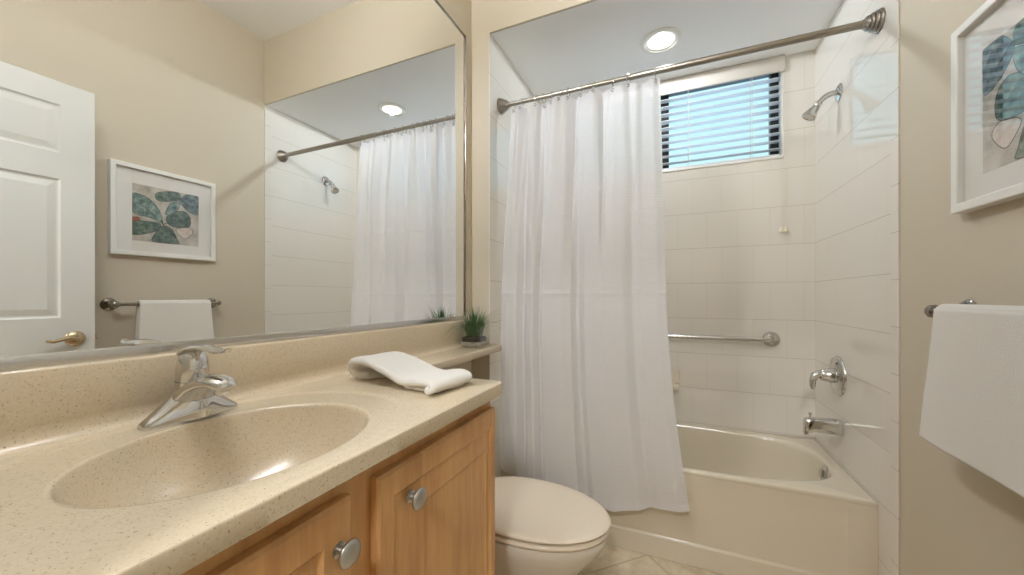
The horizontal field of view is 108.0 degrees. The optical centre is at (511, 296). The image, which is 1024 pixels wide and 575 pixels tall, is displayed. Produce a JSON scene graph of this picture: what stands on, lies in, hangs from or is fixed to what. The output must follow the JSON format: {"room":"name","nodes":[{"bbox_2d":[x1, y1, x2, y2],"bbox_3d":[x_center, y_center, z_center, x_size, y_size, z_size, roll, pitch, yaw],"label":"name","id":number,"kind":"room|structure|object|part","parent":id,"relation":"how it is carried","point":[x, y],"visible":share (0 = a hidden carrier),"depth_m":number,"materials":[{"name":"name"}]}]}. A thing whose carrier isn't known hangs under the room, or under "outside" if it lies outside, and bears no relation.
{"room":"bathroom","nodes":[
{"label":"bathroom","id":0,"kind":"room"},
{"bbox_2d":[438,0,471,373],"bbox_3d":[-0.608,-0.285,1.054,0.096,2.866,1.803,0,0,24],"label":"wall","id":1,"kind":"structure","parent":0,"point":[460,11],"depth_m":1.83,"materials":[{"name":"beige paint"}]},
{"bbox_2d":[0,0,465,370],"bbox_3d":[-0.546,-0.573,1.060,0.011,1.369,1.604,0,0,24],"label":"wall mirror","id":2,"kind":"object","parent":1,"relation":"attached to","point":[175,175],"visible":0.92,"depth_m":0.84,"materials":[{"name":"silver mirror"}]},
{"bbox_2d":[463,324,487,347],"bbox_3d":[-0.171,0.179,1.696,0.100,0.099,0.100,0,0,24],"label":"pot","id":3,"kind":"object","parent":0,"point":[475,337],"depth_m":1.67,"materials":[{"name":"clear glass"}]},
{"bbox_2d":[472,0,539,477],"bbox_3d":[-0.012,-0.285,2.285,0.198,2.866,0.933,0,0,24],"label":"wall","id":4,"kind":"structure","parent":0,"point":[505,82],"depth_m":1.85,"materials":[{"name":"beige paint"}]},
{"bbox_2d":[0,319,472,454],"bbox_3d":[-0.514,0.174,1.079,0.044,0.123,1.679,0,0,24],"label":"backsplash","id":5,"kind":"structure","parent":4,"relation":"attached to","point":[40,406],"depth_m":0.69,"materials":[{"name":"beige stone"}]},
{"bbox_2d":[489,0,596,33],"bbox_3d":[0.581,-1.505,1.524,1.507,0.427,0.012,0,0,24],"label":"wall header","id":6,"kind":"structure","parent":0,"point":[503,14],"depth_m":1.75,"materials":[{"name":"beige paint"}]},
{"bbox_2d":[577,544,722,574],"bbox_3d":[0.360,1.198,1.139,1.802,0.100,2.735,0,0,24],"label":"floor","id":7,"kind":"structure","parent":0,"point":[613,560],"depth_m":1.58,"materials":[{"name":"beige tile"}]},
{"bbox_2d":[181,401,494,574],"bbox_3d":[-0.442,0.704,0.657,0.510,0.888,0.961,0,0,24],"label":"vanity cabinet","id":8,"kind":"object","parent":7,"relation":"on","point":[427,508],"visible":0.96,"depth_m":0.66,"materials":[{"name":"brown wood"}]},
{"bbox_2d":[0,319,501,574],"bbox_3d":[-0.304,0.240,0.987,0.504,0.257,1.680,0,0,24],"label":"countertop","id":9,"kind":"structure","parent":8,"relation":"on","point":[84,491],"depth_m":0.61,"materials":[{"name":"beige stone"}]},
{"bbox_2d":[137,344,237,430],"bbox_3d":[-0.601,0.161,0.696,0.141,0.142,0.154,0,0,-36],"label":"sink faucet","id":10,"kind":"object","parent":9,"relation":"on","point":[198,394],"visible":1,"depth_m":0.69,"materials":[{"name":"silver metal"}]},
{"bbox_3d":[-0.616,0.138,0.717,0.053,0.075,0.051,0,0,24],"label":"handle","id":11,"kind":"part","parent":10,"relation":"part of","materials":[{"name":"silver metal"}]},
{"bbox_3d":[-0.571,0.103,0.698,0.126,0.025,0.042,0,0,24],"label":"lever","id":12,"kind":"part","parent":10,"relation":"part of","materials":[{"name":"silver metal"}]},
{"bbox_3d":[-0.576,0.184,0.700,0.144,0.082,0.072,0,0,24],"label":"spout","id":13,"kind":"part","parent":10,"relation":"part of","materials":[{"name":"silver metal"}]},
{"bbox_2d":[43,403,370,508],"bbox_3d":[-0.437,0.301,0.612,0.344,0.135,0.420,0,0,24],"label":"basin","id":14,"kind":"object","parent":9,"relation":"in","point":[206,463],"depth_m":0.66,"materials":[{"name":"beige stone"}]},
{"bbox_2d":[347,351,471,394],"bbox_3d":[-0.273,0.196,0.994,0.333,0.070,0.172,0,0,34],"label":"hand towel","id":15,"kind":"object","parent":9,"relation":"on","point":[408,371],"visible":1,"depth_m":0.96,"materials":[{"name":"white fabric"}]},
{"bbox_2d":[443,305,499,347],"bbox_3d":[-0.130,0.130,1.679,0.247,0.196,0.363,0,0,24],"label":"potted grass","id":16,"kind":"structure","parent":9,"relation":"on","point":[473,328],"depth_m":1.67,"materials":[{"name":"green plant"}]},
{"bbox_3d":[-0.336,0.660,0.357,0.019,0.726,0.444,0,0,24],"label":"door","id":17,"kind":"part","parent":8,"relation":"part of","materials":[{"name":"brown wood"}]},
{"bbox_3d":[-0.235,0.363,0.528,0.028,0.038,0.038,0,0,24],"label":"knob","id":18,"kind":"part","parent":8,"relation":"part of","materials":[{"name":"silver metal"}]},
{"bbox_3d":[-0.173,0.363,0.671,0.028,0.038,0.038,0,0,24],"label":"knob","id":19,"kind":"part","parent":8,"relation":"part of","materials":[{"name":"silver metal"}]},
{"bbox_3d":[-0.139,0.660,0.806,0.019,0.726,0.432,0,0,24],"label":"door","id":20,"kind":"part","parent":8,"relation":"part of","materials":[{"name":"brown wood"}]},
{"bbox_2d":[495,476,610,574],"bbox_3d":[-0.005,0.767,1.356,0.713,0.759,0.420,0,0,24],"label":"toilet","id":21,"kind":"object","parent":7,"relation":"on","point":[542,527],"visible":0.44,"depth_m":1.19,"materials":[{"name":"beige ceramic"}]},
{"bbox_3d":[0.059,0.962,1.328,0.557,0.370,0.366,0,0,24],"label":"bowl","id":22,"kind":"part","parent":21,"relation":"part of","materials":[{"name":"beige ceramic"}]},
{"bbox_3d":[0.083,0.767,1.317,0.518,0.018,0.374,0,0,24],"label":"seat","id":23,"kind":"part","parent":21,"relation":"part of","materials":[{"name":"beige plastic"}]},
{"bbox_3d":[0.083,0.744,1.317,0.521,0.018,0.373,0,0,24],"label":"lid","id":24,"kind":"part","parent":21,"relation":"part of","materials":[{"name":"beige plastic"}]},
{"bbox_2d":[501,422,877,574],"bbox_3d":[0.763,0.943,1.940,1.498,0.407,0.662,0,0,24],"label":"bathtub","id":25,"kind":"object","parent":7,"relation":"on","point":[760,503],"visible":0.48,"depth_m":1.53,"materials":[{"name":"beige ceramic"}]},
{"bbox_3d":[1.369,0.780,1.644,0.016,0.032,0.008,0,0,24],"label":"trip lever","id":26,"kind":"part","parent":25,"relation":"part of","materials":[{"name":"silver metal"}]},
{"bbox_3d":[1.384,0.786,1.637,0.032,0.080,0.078,0,0,24],"label":"overflow plate","id":27,"kind":"part","parent":25,"relation":"part of","materials":[{"name":"silver metal"}]},
{"bbox_2d":[491,0,842,104],"bbox_3d":[0.768,-1.505,1.951,1.507,0.427,0.920,0,0,24],"label":"ceiling","id":28,"kind":"structure","parent":0,"point":[599,40],"depth_m":1.85,"materials":[{"name":"white paint"}]},
{"bbox_2d":[640,27,681,53],"bbox_3d":[0.752,-1.286,1.878,0.196,0.008,0.196,0,0,24],"label":"recessed light","id":29,"kind":"object","parent":28,"relation":"in","point":[661,40],"visible":1,"depth_m":1.87,"materials":[{"name":"white paint"}]},
{"bbox_2d":[663,50,814,438],"bbox_3d":[0.924,-0.072,2.308,1.507,2.439,0.140,0,0,24],"label":"wall","id":30,"kind":"structure","parent":0,"point":[730,269],"depth_m":2.06,"materials":[{"name":"beige tile"}]},
{"bbox_2d":[671,369,678,389],"bbox_3d":[0.905,0.490,2.195,0.152,0.115,0.082,0,0,24],"label":"soap dish","id":31,"kind":"object","parent":30,"relation":"attached to","point":[674,373],"visible":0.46,"depth_m":2.20,"materials":[{"name":"beige ceramic"}]},
{"bbox_2d":[672,383,678,389],"bbox_3d":[0.903,0.523,2.191,0.142,0.030,0.072,0,0,24],"label":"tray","id":32,"kind":"object","parent":31,"relation":"on","point":[675,385],"depth_m":2.14,"materials":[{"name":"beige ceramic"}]},
{"bbox_2d":[661,71,783,172],"bbox_3d":[0.939,-1.014,2.285,1.182,0.540,0.121,0,0,24],"label":"window","id":33,"kind":"structure","parent":30,"relation":"in","point":[780,136],"depth_m":2.08,"materials":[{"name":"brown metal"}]},
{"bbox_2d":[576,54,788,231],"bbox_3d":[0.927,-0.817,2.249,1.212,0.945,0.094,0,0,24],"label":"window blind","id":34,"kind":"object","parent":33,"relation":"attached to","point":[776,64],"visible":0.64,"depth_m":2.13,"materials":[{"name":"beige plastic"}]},
{"bbox_3d":[1.039,-1.005,2.191,0.002,0.475,0.003,0,0,24],"label":"ladder cord","id":35,"kind":"part","parent":34,"relation":"part of","materials":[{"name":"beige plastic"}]},
{"bbox_3d":[0.931,-0.767,2.268,1.160,0.014,0.048,0,0,24],"label":"rail","id":36,"kind":"part","parent":34,"relation":"part of","materials":[{"name":"white"}]},
{"bbox_3d":[1.354,-1.005,2.112,0.002,0.475,0.003,0,0,24],"label":"ladder cord","id":37,"kind":"part","parent":34,"relation":"part of","materials":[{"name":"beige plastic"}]},
{"bbox_3d":[1.444,-0.792,1.981,0.023,0.840,0.004,0,0,24],"label":"pull cord","id":38,"kind":"part","parent":34,"relation":"part of","materials":[{"name":"beige plastic"}]},
{"bbox_3d":[0.931,-0.751,2.266,1.180,0.014,0.081,0,0,24],"label":"sill","id":39,"kind":"part","parent":33,"relation":"part of","materials":[{"name":"white paint"}]},
{"bbox_2d":[668,332,779,346],"bbox_3d":[0.958,0.231,2.180,1.030,0.080,0.068,0,0,24],"label":"grab bar","id":40,"kind":"object","parent":30,"relation":"attached to","point":[771,339],"visible":0.55,"depth_m":2.03,"materials":[{"name":"silver metal"}]},
{"bbox_3d":[0.957,0.231,2.178,0.975,0.025,0.064,0,0,24],"label":"rail","id":41,"kind":"part","parent":40,"relation":"part of","materials":[{"name":"silver metal"}]},
{"bbox_2d":[815,0,1023,574],"bbox_3d":[1.138,-0.285,0.798,0.104,2.866,2.735,0,0,24],"label":"wall","id":42,"kind":"structure","parent":0,"point":[956,519],"depth_m":1.19,"materials":[{"name":"beige paint"}]},
{"bbox_2d":[497,7,885,114],"bbox_3d":[0.626,-0.984,1.627,1.499,0.080,0.080,0,0,24],"label":"shower rod","id":43,"kind":"object","parent":42,"relation":"attached to","point":[873,23],"visible":1,"depth_m":1.50,"materials":[{"name":"silver metal"}]},
{"bbox_2d":[500,77,689,511],"bbox_3d":[0.339,-0.007,1.721,0.871,1.898,0.100,0,0,24],"label":"shower curtain","id":44,"kind":"object","parent":43,"relation":"hanging from","point":[587,406],"visible":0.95,"depth_m":1.69,"materials":[{"name":"white fabric"}]},
{"bbox_2d":[802,83,842,120],"bbox_3d":[1.393,-0.873,1.682,0.137,0.145,0.074,0,0,24],"label":"showerhead","id":45,"kind":"object","parent":42,"relation":"attached to","point":[811,113],"visible":1,"depth_m":1.67,"materials":[{"name":"silver metal"}]},
{"bbox_3d":[1.413,-0.890,1.672,0.086,0.061,0.025,0,0,20],"label":"arm","id":46,"kind":"part","parent":45,"relation":"part of","materials":[{"name":"silver metal"}]},
{"bbox_2d":[803,412,843,435],"bbox_3d":[1.386,0.575,1.662,0.134,0.102,0.058,0,0,24],"label":"tub spout","id":47,"kind":"object","parent":42,"relation":"attached to","point":[834,426],"visible":1,"depth_m":1.64,"materials":[{"name":"silver metal"}]},
{"bbox_2d":[809,356,846,395],"bbox_3d":[1.410,0.355,1.684,0.108,0.176,0.176,0,0,24],"label":"shower valve","id":48,"kind":"object","parent":42,"relation":"attached to","point":[836,374],"visible":1,"depth_m":1.65,"materials":[{"name":"silver metal"}]},
{"bbox_3d":[1.389,0.377,1.690,0.065,0.089,0.041,0,0,24],"label":"lever","id":49,"kind":"part","parent":48,"relation":"part of","materials":[{"name":"silver metal"}]},
{"bbox_3d":[1.420,0.355,1.680,0.063,0.066,0.066,0,0,24],"label":"handle","id":50,"kind":"part","parent":48,"relation":"part of","materials":[{"name":"silver metal"}]},
{"bbox_3d":[1.452,0.355,1.666,0.017,0.176,0.176,0,0,24],"label":"plate","id":51,"kind":"part","parent":48,"relation":"part of","materials":[{"name":"silver metal"}]},
{"bbox_2d":[891,0,899,574],"bbox_3d":[1.275,-0.072,1.238,0.006,2.439,0.045,0,0,24],"label":"trim","id":52,"kind":"structure","parent":42,"relation":"attached to","point":[895,4],"depth_m":1.23,"materials":[{"name":"beige tile"}]},
{"bbox_2d":[924,299,976,317],"bbox_3d":[1.017,0.038,0.745,0.082,0.062,0.498,0,0,24],"label":"towel bar","id":53,"kind":"object","parent":42,"relation":"attached to","point":[928,311],"visible":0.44,"depth_m":0.95,"materials":[{"name":"silver metal"}]},
{"bbox_2d":[919,304,1023,496],"bbox_3d":[0.995,0.190,0.777,0.072,0.344,0.350,0,0,24],"label":"bath towel","id":54,"kind":"object","parent":53,"relation":"hanging from","point":[972,412],"visible":1,"depth_m":0.78,"materials":[{"name":"white fabric"}]},
{"bbox_2d":[951,0,1023,214],"bbox_3d":[1.042,-0.439,0.738,0.029,0.460,0.451,0,0,24],"label":"framed picture","id":55,"kind":"object","parent":42,"relation":"attached to","point":[987,50],"visible":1,"depth_m":0.85,"materials":[{"name":"white paint"}]},
{"bbox_2d":[982,18,1023,173],"bbox_3d":[1.043,-0.431,0.740,0.003,0.290,0.286,0,0,24],"label":"print","id":56,"kind":"object","parent":55,"relation":"attached to","point":[1003,53],"depth_m":0.81,"materials":[{"name":"paper"}]}
]}

